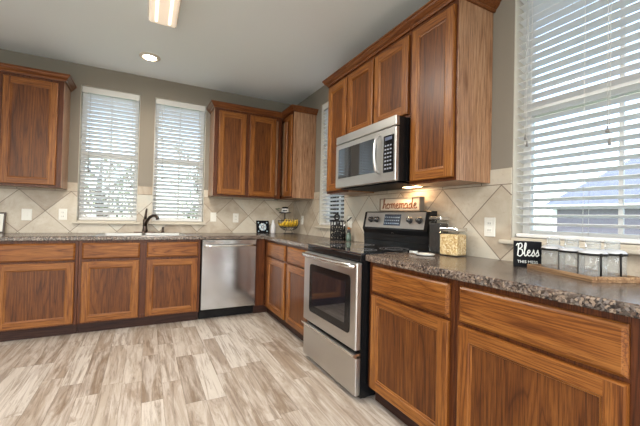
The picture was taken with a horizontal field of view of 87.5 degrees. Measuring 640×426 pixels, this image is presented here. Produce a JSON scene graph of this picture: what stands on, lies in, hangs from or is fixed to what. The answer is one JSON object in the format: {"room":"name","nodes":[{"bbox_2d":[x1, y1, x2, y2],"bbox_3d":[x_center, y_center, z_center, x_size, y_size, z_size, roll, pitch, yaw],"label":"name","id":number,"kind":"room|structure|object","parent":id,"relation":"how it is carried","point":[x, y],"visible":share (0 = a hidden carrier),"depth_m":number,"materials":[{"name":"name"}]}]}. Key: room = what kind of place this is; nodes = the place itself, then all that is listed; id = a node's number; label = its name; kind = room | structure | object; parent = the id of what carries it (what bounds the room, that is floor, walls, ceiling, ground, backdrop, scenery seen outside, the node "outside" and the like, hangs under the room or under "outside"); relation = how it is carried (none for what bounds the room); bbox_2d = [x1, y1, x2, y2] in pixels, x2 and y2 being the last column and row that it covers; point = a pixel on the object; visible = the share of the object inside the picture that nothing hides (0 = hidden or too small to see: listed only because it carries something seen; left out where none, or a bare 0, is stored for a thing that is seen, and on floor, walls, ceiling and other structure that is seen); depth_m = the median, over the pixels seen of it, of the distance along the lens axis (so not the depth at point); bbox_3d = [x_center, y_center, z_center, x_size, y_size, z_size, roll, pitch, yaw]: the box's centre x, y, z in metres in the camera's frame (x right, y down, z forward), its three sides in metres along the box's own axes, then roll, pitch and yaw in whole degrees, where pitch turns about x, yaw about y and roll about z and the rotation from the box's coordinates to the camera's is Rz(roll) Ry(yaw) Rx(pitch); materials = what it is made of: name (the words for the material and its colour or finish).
{"room":"kitchen","nodes":[
{"label":"kitchen","id":0,"kind":"room"},
{"bbox_2d":[0,49,290,293],"bbox_3d":[-2.820,-0.246,3.573,5.760,2.736,0.160,2,-1,-28],"label":"wall","id":1,"kind":"structure","parent":0,"point":[149,89],"depth_m":3.87,"materials":[{"name":"beige paint"}]},
{"bbox_2d":[21,209,31,219],"bbox_3d":[-2.973,0.016,3.387,0.082,0.116,0.010,2,-1,-28],"label":"light switch","id":2,"kind":"object","parent":1,"relation":"attached to","point":[26,214],"visible":1,"depth_m":3.38,"materials":[{"name":"beige plastic"}]},
{"bbox_2d":[0,62,76,189],"bbox_3d":[-2.983,-0.814,3.197,0.992,1.112,0.357,2,-1,-28],"label":"upper cabinet","id":3,"kind":"object","parent":1,"relation":"attached to","point":[34,103],"visible":1,"depth_m":3.18,"materials":[{"name":"brown wood"}]},
{"bbox_2d":[58,209,66,219],"bbox_3d":[-2.712,0.014,3.524,0.072,0.116,0.010,2,-1,-28],"label":"wall outlet","id":4,"kind":"object","parent":1,"relation":"attached to","point":[62,212],"visible":1,"depth_m":3.52,"materials":[{"name":"beige plastic"}]},
{"bbox_2d":[72,92,139,223],"bbox_3d":[-2.368,-0.626,3.770,0.628,1.498,0.180,2,-1,-28],"label":"window","id":5,"kind":"structure","parent":1,"relation":"in","point":[80,215],"depth_m":3.76,"materials":[{"name":"white plastic"}]},
{"bbox_2d":[78,86,139,220],"bbox_3d":[-2.363,-0.646,3.762,0.548,1.454,0.074,2,-1,-28],"label":"window blind","id":6,"kind":"object","parent":5,"relation":"attached to","point":[126,106],"visible":1,"depth_m":3.76,"materials":[{"name":"white plastic"}]},
{"bbox_2d":[0,182,293,232],"bbox_3d":[-2.036,-0.030,3.886,3.750,0.552,0.008,2,-1,-28],"label":"backsplash","id":7,"kind":"structure","parent":1,"relation":"attached to","point":[45,204],"depth_m":3.78,"materials":[{"name":"tile"}]},
{"bbox_2d":[149,104,205,224],"bbox_3d":[-1.725,-0.606,4.105,0.638,1.498,0.180,2,-1,-28],"label":"window","id":8,"kind":"structure","parent":1,"relation":"in","point":[177,218],"depth_m":4.07,"materials":[{"name":"white plastic"}]},
{"bbox_2d":[153,98,204,221],"bbox_3d":[-1.720,-0.626,4.097,0.558,1.454,0.074,2,-1,-28],"label":"window blind","id":9,"kind":"object","parent":8,"relation":"attached to","point":[165,116],"visible":0.98,"depth_m":4.10,"materials":[{"name":"white plastic"}]},
{"bbox_2d":[210,212,215,221],"bbox_3d":[-1.351,0.052,4.233,0.072,0.116,0.010,2,-1,-28],"label":"light switch","id":10,"kind":"object","parent":1,"relation":"attached to","point":[212,215],"visible":1,"depth_m":4.23,"materials":[{"name":"beige plastic"}]},
{"bbox_2d":[233,213,238,221],"bbox_3d":[-1.100,0.065,4.364,0.072,0.116,0.010,2,-1,-28],"label":"wall outlet","id":11,"kind":"object","parent":1,"relation":"attached to","point":[235,216],"visible":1,"depth_m":4.36,"materials":[{"name":"beige plastic"}]},
{"bbox_2d":[206,100,282,198],"bbox_3d":[-0.962,-0.751,4.251,0.902,1.112,0.357,2,-1,-28],"label":"upper cabinet","id":12,"kind":"object","parent":1,"relation":"attached to","point":[245,154],"visible":1,"depth_m":4.13,"materials":[{"name":"brown wood"}]},
{"bbox_2d":[0,312,406,425],"bbox_3d":[-1.038,1.171,-0.103,5.920,0.120,8.320,2,-1,-28],"label":"floor","id":13,"kind":"structure","parent":0,"point":[250,369],"depth_m":2.29,"materials":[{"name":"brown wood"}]},
{"bbox_2d":[0,241,78,341],"bbox_3d":[-2.653,0.685,3.211,0.612,0.873,0.629,2,-1,-28],"label":"base cabinet","id":14,"kind":"object","parent":13,"relation":"on","point":[39,279],"visible":0.87,"depth_m":2.95,"materials":[{"name":"brown wood"}]},
{"bbox_2d":[76,240,200,332],"bbox_3d":[-1.904,0.708,3.602,1.072,0.873,0.629,2,-1,-28],"label":"base cabinet","id":15,"kind":"object","parent":13,"relation":"on","point":[122,283],"visible":0.91,"depth_m":3.31,"materials":[{"name":"brown wood"}]},
{"bbox_2d":[198,239,255,318],"bbox_3d":[-1.137,0.730,3.960,0.601,0.868,0.666,2,-1,-28],"label":"dishwasher","id":16,"kind":"object","parent":13,"relation":"on","point":[227,266],"visible":0.97,"depth_m":3.70,"materials":[{"name":"silver metal"}]},
{"bbox_2d":[253,239,268,312],"bbox_3d":[-0.679,0.742,3.939,0.183,0.873,0.095,2,-1,-28],"label":"cabinet filler","id":17,"kind":"object","parent":13,"relation":"on","point":[259,306],"visible":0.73,"depth_m":3.90,"materials":[{"name":"brown wood"}]},
{"bbox_2d":[264,240,308,340],"bbox_3d":[-0.091,0.749,3.482,0.629,0.873,1.255,2,-1,-28],"label":"base cabinet","id":18,"kind":"object","parent":13,"relation":"on","point":[284,263],"visible":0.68,"depth_m":3.33,"materials":[{"name":"brown wood"}]},
{"bbox_2d":[0,233,363,247],"bbox_3d":[-1.588,0.249,3.053,3.691,0.040,1.880,2,-1,-28],"label":"countertop","id":19,"kind":"structure","parent":18,"relation":"on","point":[301,240],"depth_m":3.31,"materials":[{"name":"stone"}]},
{"bbox_2d":[0,212,5,232],"bbox_3d":[-3.192,0.093,3.245,0.205,0.205,0.049,2,-1,-28],"label":"picture frame","id":20,"kind":"object","parent":19,"relation":"on","point":[2,214],"visible":0.88,"depth_m":3.28,"materials":[{"name":"brown wood"}]},
{"bbox_2d":[95,233,186,235],"bbox_3d":[-1.906,0.318,3.604,0.820,0.184,0.567,2,-1,-28],"label":"sink","id":21,"kind":"object","parent":19,"relation":"in","point":[100,234],"visible":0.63,"depth_m":3.67,"materials":[{"name":"ceramic"}]},
{"bbox_2d":[100,233,141,235],"bbox_3d":[-2.067,0.314,3.496,0.355,0.180,0.460,2,-1,-28],"label":"basin","id":22,"kind":"object","parent":21,"relation":"in","point":[104,234],"depth_m":3.66,"materials":[{"name":"ceramic"}]},
{"bbox_2d":[145,233,180,234],"bbox_3d":[-1.725,0.325,3.674,0.355,0.180,0.460,2,-1,-28],"label":"basin","id":23,"kind":"object","parent":21,"relation":"in","point":[145,233],"depth_m":3.87,"materials":[{"name":"ceramic"}]},
{"bbox_2d":[134,208,158,232],"bbox_3d":[-1.945,0.086,3.752,0.251,0.277,0.245,2,-1,-28],"label":"faucet","id":24,"kind":"object","parent":19,"relation":"on","point":[145,220],"visible":1,"depth_m":3.80,"materials":[{"name":"brown metal"}]},
{"bbox_2d":[256,220,268,232],"bbox_3d":[-0.767,0.187,4.469,0.172,0.171,0.052,2,-1,-28],"label":"decorative plaque","id":25,"kind":"object","parent":19,"relation":"on","point":[261,226],"visible":0.92,"depth_m":4.46,"materials":[{"name":"black ceramic"}]},
{"bbox_2d":[270,220,275,232],"bbox_3d":[-0.638,0.185,4.545,0.068,0.176,0.068,2,-1,-28],"label":"bottle","id":26,"kind":"object","parent":19,"relation":"on","point":[273,226],"visible":0.94,"depth_m":4.52,"materials":[{"name":"ceramic"}]},
{"bbox_2d":[278,212,299,233],"bbox_3d":[-0.425,0.133,4.486,0.296,0.283,0.332,2,-1,-28],"label":"fruit stand","id":27,"kind":"object","parent":19,"relation":"on","point":[284,220],"visible":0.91,"depth_m":4.43,"materials":[{"name":"black metal"}]},
{"bbox_2d":[281,207,288,211],"bbox_3d":[-0.476,-0.043,4.551,0.100,0.078,0.100,2,-1,-28],"label":"tin","id":28,"kind":"object","parent":27,"relation":"on","point":[284,209],"visible":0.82,"depth_m":4.51,"materials":[{"name":"white metal"}]},
{"bbox_2d":[278,220,299,233],"bbox_3d":[-0.418,0.187,4.469,0.296,0.174,0.296,2,-1,-28],"label":"basket","id":29,"kind":"object","parent":27,"relation":"on","point":[295,227],"depth_m":4.41,"materials":[{"name":"black metal"}]},
{"bbox_2d":[330,214,345,240],"bbox_3d":[0.182,0.141,3.405,0.142,0.268,0.076,1,-1,27],"label":"utensil holder","id":30,"kind":"object","parent":19,"relation":"on","point":[337,233],"visible":0.98,"depth_m":3.38,"materials":[{"name":"black metal"}]},
{"bbox_2d":[346,227,350,240],"bbox_3d":[0.286,0.208,3.313,0.054,0.136,0.054,2,-1,-28],"label":"bottle","id":31,"kind":"object","parent":19,"relation":"on","point":[348,235],"visible":0.99,"depth_m":3.29,"materials":[{"name":"green glass"}]},
{"bbox_2d":[301,211,436,398],"bbox_3d":[0.317,0.579,2.542,0.736,1.205,0.778,2,-1,-28],"label":"electric range","id":32,"kind":"object","parent":13,"relation":"on","point":[336,315],"visible":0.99,"depth_m":2.34,"materials":[{"name":"silver metal"}]},
{"bbox_2d":[308,243,429,255],"bbox_3d":[0.337,0.268,2.554,0.587,0.017,0.778,2,-1,-28],"label":"cooktop","id":33,"kind":"object","parent":32,"relation":"in","point":[344,249],"depth_m":2.45,"materials":[{"name":"black glass"}]},
{"bbox_2d":[379,196,424,210],"bbox_3d":[0.643,-0.070,2.672,0.045,0.112,0.478,2,-1,-28],"label":"wooden sign","id":34,"kind":"object","parent":32,"relation":"on","point":[417,203],"visible":1,"depth_m":2.61,"materials":[{"name":"grey wood"}]},
{"bbox_2d":[368,262,455,425],"bbox_3d":[0.717,0.745,1.933,0.629,0.873,0.647,2,-1,-28],"label":"base cabinet","id":35,"kind":"object","parent":13,"relation":"on","point":[411,365],"visible":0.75,"depth_m":1.73,"materials":[{"name":"brown wood"}]},
{"bbox_2d":[454,280,639,425],"bbox_3d":[1.019,0.744,1.354,0.629,0.873,0.655,2,-1,-28],"label":"base cabinet","id":36,"kind":"object","parent":13,"relation":"on","point":[521,360],"visible":0.72,"depth_m":1.17,"materials":[{"name":"brown wood"}]},
{"bbox_3d":[1.314,0.742,0.787,0.629,0.873,0.620,2,-1,-28],"label":"base cabinet","id":37,"kind":"object","parent":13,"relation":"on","visible":0},
{"bbox_2d":[366,252,639,318],"bbox_3d":[1.014,0.285,1.365,0.636,0.040,1.942,2,-1,-28],"label":"countertop","id":38,"kind":"structure","parent":37,"relation":"on","point":[623,299],"depth_m":1.31,"materials":[{"name":"stone"}]},
{"bbox_2d":[409,250,434,255],"bbox_3d":[0.650,0.255,2.124,0.109,0.024,0.180,2,-1,-28],"label":"spoon rest","id":39,"kind":"object","parent":38,"relation":"on","point":[410,251],"visible":1,"depth_m":2.13,"materials":[{"name":"ceramic"}]},
{"bbox_2d":[429,216,448,252],"bbox_3d":[0.804,0.149,2.258,0.095,0.249,0.100,2,-1,-33],"label":"storage jar","id":40,"kind":"object","parent":38,"relation":"on","point":[435,233],"visible":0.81,"depth_m":2.23,"materials":[{"name":"clear glass"}]},
{"bbox_2d":[439,227,466,255],"bbox_3d":[0.848,0.183,2.129,0.115,0.179,0.135,2,-1,-34],"label":"storage jar","id":41,"kind":"object","parent":38,"relation":"on","point":[450,244],"visible":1,"depth_m":2.09,"materials":[{"name":"clear glass"}]},
{"bbox_2d":[513,241,541,266],"bbox_3d":[1.044,0.206,1.684,0.118,0.128,0.049,1,-1,25],"label":"block sign","id":42,"kind":"object","parent":38,"relation":"on","point":[524,252],"visible":0.99,"depth_m":1.67,"materials":[{"name":"black wood"}]},
{"bbox_2d":[527,264,639,282],"bbox_3d":[1.120,0.258,1.452,0.205,0.022,0.360,1,-1,-4],"label":"wooden tray","id":43,"kind":"object","parent":38,"relation":"on","point":[586,274],"visible":0.99,"depth_m":1.39,"materials":[{"name":"brown wood"}]},
{"bbox_2d":[541,239,562,269],"bbox_3d":[1.073,0.186,1.538,0.097,0.148,0.097,2,-1,-39],"label":"glass canister","id":44,"kind":"object","parent":43,"relation":"on","point":[545,247],"visible":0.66,"depth_m":1.51,"materials":[{"name":"white"}]},
{"bbox_2d":[558,241,582,273],"bbox_3d":[1.081,0.184,1.435,0.097,0.148,0.097,2,-1,-39],"label":"glass canister","id":45,"kind":"object","parent":43,"relation":"on","point":[565,249],"visible":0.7,"depth_m":1.41,"materials":[{"name":"white"}]},
{"bbox_2d":[577,243,608,276],"bbox_3d":[1.088,0.183,1.332,0.097,0.148,0.097,2,-1,-39],"label":"glass canister","id":46,"kind":"object","parent":43,"relation":"on","point":[589,252],"visible":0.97,"depth_m":1.30,"materials":[{"name":"white"}]},
{"bbox_2d":[602,243,627,276],"bbox_3d":[1.181,0.185,1.352,0.097,0.148,0.097,2,-1,-39],"label":"glass canister","id":47,"kind":"object","parent":43,"relation":"on","point":[612,252],"visible":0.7,"depth_m":1.31,"materials":[{"name":"white"}]},
{"bbox_2d":[0,0,429,104],"bbox_3d":[-0.971,-1.684,-0.061,5.920,0.120,8.320,2,-1,-28],"label":"ceiling","id":48,"kind":"structure","parent":0,"point":[283,51],"depth_m":3.00,"materials":[{"name":"paint"}]},
{"bbox_2d":[139,52,160,61],"bbox_3d":[-1.733,-1.579,3.404,0.196,0.024,0.196,2,-1,-28],"label":"recessed light","id":49,"kind":"object","parent":48,"relation":"in","point":[147,56],"visible":1,"depth_m":3.38,"materials":[{"name":"beige"}]},
{"bbox_2d":[147,0,181,27],"bbox_3d":[-0.991,-1.554,2.167,0.224,0.076,1.240,2,-1,-28],"label":"ceiling light","id":50,"kind":"object","parent":48,"relation":"attached to","point":[164,12],"visible":1,"depth_m":2.54,"materials":[{"name":"white paint"}]},
{"bbox_2d":[298,0,524,237],"bbox_3d":[1.549,-0.177,1.249,0.160,2.736,8.000,2,-1,-28],"label":"wall","id":51,"kind":"structure","parent":0,"point":[505,150],"depth_m":1.98,"materials":[{"name":"beige paint"}]},
{"bbox_2d":[274,104,318,199],"bbox_3d":[-0.352,-0.735,4.370,0.357,1.112,0.710,2,-1,-28],"label":"upper cabinet","id":52,"kind":"object","parent":51,"relation":"attached to","point":[298,143],"visible":0.89,"depth_m":4.12,"materials":[{"name":"brown wood"}]},
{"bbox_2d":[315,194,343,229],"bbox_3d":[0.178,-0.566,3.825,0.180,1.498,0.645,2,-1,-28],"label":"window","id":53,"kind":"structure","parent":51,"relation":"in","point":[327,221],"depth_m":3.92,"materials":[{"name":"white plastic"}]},
{"bbox_2d":[321,102,343,224],"bbox_3d":[0.175,-0.586,3.824,0.064,1.454,0.565,2,-1,-28],"label":"window blind","id":54,"kind":"object","parent":51,"relation":"attached to","point":[325,106],"visible":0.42,"depth_m":3.99,"materials":[{"name":"white plastic"}]},
{"bbox_2d":[322,65,373,195],"bbox_3d":[0.262,-0.738,3.191,0.357,1.112,0.420,2,-1,-28],"label":"upper cabinet","id":55,"kind":"object","parent":51,"relation":"attached to","point":[337,83],"visible":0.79,"depth_m":3.12,"materials":[{"name":"brown wood"}]},
{"bbox_2d":[348,216,351,227],"bbox_3d":[0.304,0.094,3.419,0.010,0.116,0.072,2,-1,-28],"label":"wall outlet","id":56,"kind":"object","parent":51,"relation":"attached to","point":[350,220],"visible":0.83,"depth_m":3.40,"materials":[{"name":"beige plastic"}]},
{"bbox_2d":[345,19,411,133],"bbox_3d":[0.546,-0.970,2.659,0.356,0.651,0.783,2,-1,-28],"label":"upper cabinet","id":57,"kind":"object","parent":51,"relation":"attached to","point":[379,78],"visible":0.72,"depth_m":2.52,"materials":[{"name":"brown wood"}]},
{"bbox_2d":[335,115,429,191],"bbox_3d":[0.473,-0.420,2.619,0.470,0.446,0.778,2,-1,-28],"label":"microwave","id":58,"kind":"object","parent":51,"relation":"attached to","point":[375,157],"visible":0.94,"depth_m":2.39,"materials":[{"name":"silver metal"}]},
{"bbox_2d":[407,0,501,186],"bbox_3d":[0.824,-0.741,2.114,0.357,1.112,0.435,2,-1,-28],"label":"upper cabinet","id":59,"kind":"object","parent":51,"relation":"attached to","point":[451,124],"visible":1,"depth_m":2.00,"materials":[{"name":"brown wood"}]},
{"bbox_2d":[293,167,639,276],"bbox_3d":[0.697,0.016,2.689,0.008,0.552,4.642,2,-1,-28],"label":"backsplash","id":60,"kind":"structure","parent":51,"relation":"attached to","point":[466,206],"depth_m":2.14,"materials":[{"name":"tile"}]},
{"bbox_2d":[484,217,494,236],"bbox_3d":[1.029,0.085,2.029,0.010,0.116,0.072,2,-1,-28],"label":"wall outlet","id":61,"kind":"object","parent":51,"relation":"attached to","point":[489,223],"visible":1,"depth_m":2.03,"materials":[{"name":"beige plastic"}]},
{"bbox_2d":[499,6,639,254],"bbox_3d":[1.367,-0.571,1.546,0.180,1.498,1.013,2,-1,-28],"label":"window","id":62,"kind":"structure","parent":51,"relation":"in","point":[634,249],"depth_m":1.68,"materials":[{"name":"white plastic"}]},
{"bbox_2d":[516,0,639,243],"bbox_3d":[1.359,-0.592,1.542,0.074,1.454,0.893,2,-1,-28],"label":"window blind","id":63,"kind":"object","parent":62,"relation":"attached to","point":[550,11],"visible":1,"depth_m":1.67,"materials":[{"name":"white plastic"}]},
{"label":"outside","id":64,"kind":"structure","parent":0,"visible":0},
{"bbox_3d":[8.450,1.884,9.354,100.000,0.180,120.000,2,-1,-28],"label":"ground","id":65,"kind":"structure","parent":64,"visible":0},
{"bbox_2d":[84,151,133,216],"bbox_3d":[-5.973,-0.258,9.260,2.819,3.434,2.928,2,-1,-28],"label":"tree","id":66,"kind":"object","parent":65,"relation":"on","point":[99,151],"visible":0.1,"depth_m":9.20,"materials":[{"name":"green plant"}]},
{"bbox_2d":[160,127,198,217],"bbox_3d":[-3.273,-0.374,9.868,2.528,3.811,3.028,1,-1,-2],"label":"tree","id":67,"kind":"object","parent":65,"relation":"on","point":[160,127],"visible":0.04,"depth_m":9.84,"materials":[{"name":"green plant"}]},
{"bbox_2d":[541,158,639,234],"bbox_3d":[22.964,-0.687,12.981,9.860,5.750,22.000,2,-1,-28],"label":"house","id":68,"kind":"structure","parent":65,"relation":"on","point":[611,221],"depth_m":18.68,"materials":[{"name":"brick"}]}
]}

